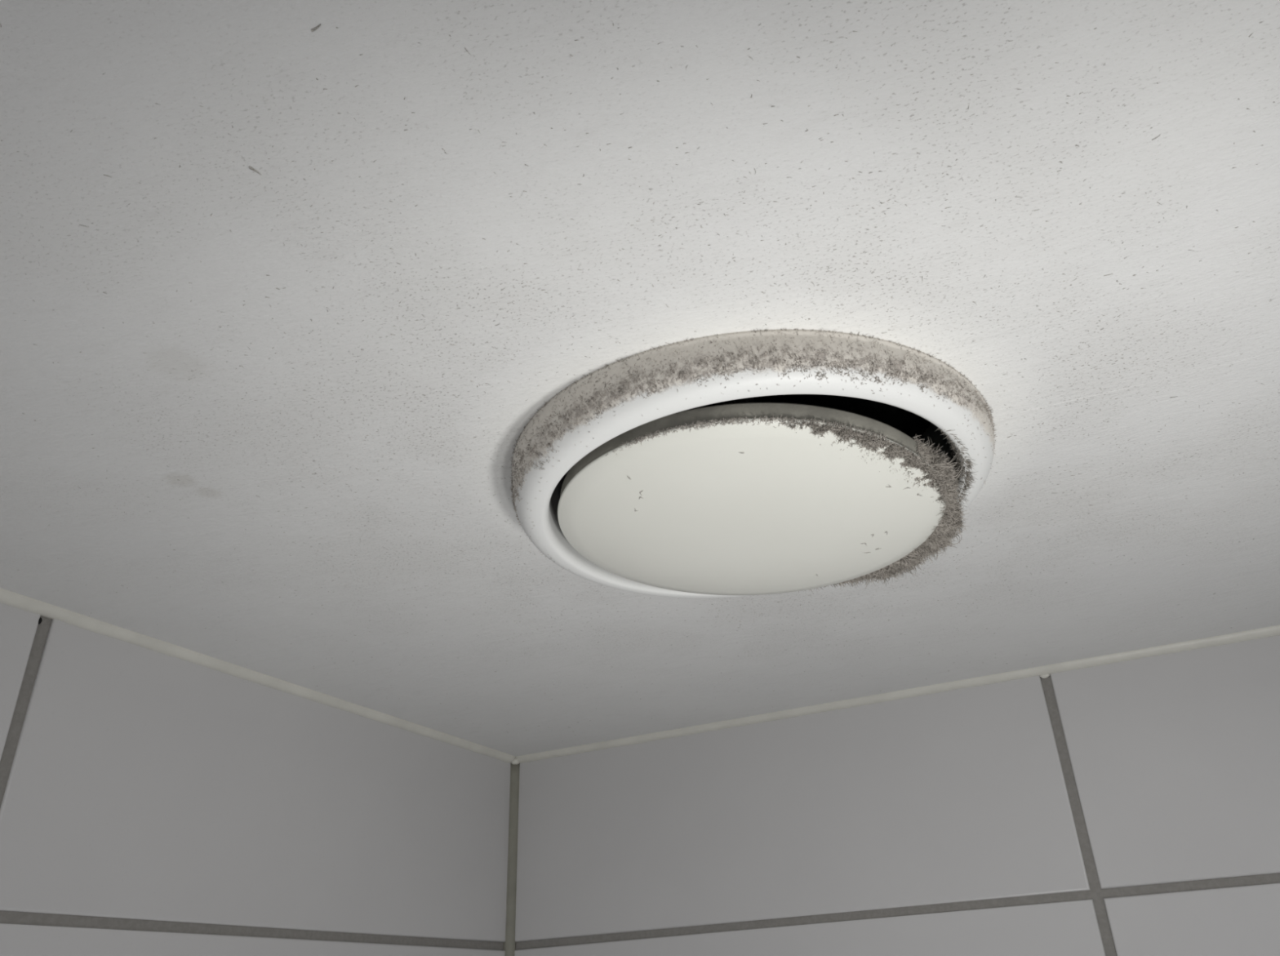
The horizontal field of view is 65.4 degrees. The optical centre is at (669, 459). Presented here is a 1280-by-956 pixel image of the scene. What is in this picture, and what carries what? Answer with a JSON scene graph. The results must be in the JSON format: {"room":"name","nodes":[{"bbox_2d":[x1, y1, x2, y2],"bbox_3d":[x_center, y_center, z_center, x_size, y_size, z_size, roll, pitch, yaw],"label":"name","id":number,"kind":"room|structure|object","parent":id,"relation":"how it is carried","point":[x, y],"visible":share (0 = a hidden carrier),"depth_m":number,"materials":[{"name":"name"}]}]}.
{"room":"bathroom","nodes":[
{"label":"bathroom","id":0,"kind":"room"},
{"bbox_2d":[0,602,511,955],"bbox_3d":[-0.577,0.766,-0.832,0.050,2.404,2.301,-16,-32,21],"label":"wall","id":1,"kind":"structure","parent":0,"point":[153,802],"depth_m":0.44,"materials":[{"name":"tile"}]},
{"bbox_2d":[0,587,515,763],"bbox_3d":[-0.610,-0.286,-0.255,0.006,0.005,2.300,-16,-32,21],"label":"sealant","id":2,"kind":"structure","parent":1,"relation":"attached to","point":[46,610],"depth_m":0.46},
{"bbox_2d":[502,763,519,955],"bbox_3d":[-0.046,1.244,0.067,0.006,2.401,0.005,-16,-32,21],"label":"sealant","id":3,"kind":"structure","parent":1,"relation":"attached to","point":[509,945],"depth_m":0.62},
{"bbox_2d":[0,0,1279,756],"bbox_3d":[0.227,-0.537,-0.557,1.950,0.060,2.350,-16,-32,21],"label":"ceiling","id":4,"kind":"structure","parent":0,"point":[290,290],"depth_m":0.24,"materials":[{"name":"paint"}]},
{"bbox_2d":[509,328,997,598],"bbox_3d":[0.022,-0.068,0.364,0.155,0.219,0.155,23,-38,-38],"label":"valve","id":5,"kind":"object","parent":4,"relation":"attached to","point":[759,462],"visible":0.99,"depth_m":0.28,"materials":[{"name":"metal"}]},
{"bbox_2d":[515,635,1279,955],"bbox_3d":[0.793,1.020,-0.249,1.950,2.404,0.050,-16,-32,21],"label":"wall","id":6,"kind":"structure","parent":0,"point":[1129,807],"depth_m":0.52,"materials":[{"name":"tile"}]},
{"bbox_2d":[511,625,1279,764],"bbox_3d":[0.748,-0.042,0.308,1.900,0.007,0.007,-16,-32,21],"label":"sealant","id":7,"kind":"structure","parent":6,"relation":"attached to","point":[1045,671],"depth_m":0.55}
]}

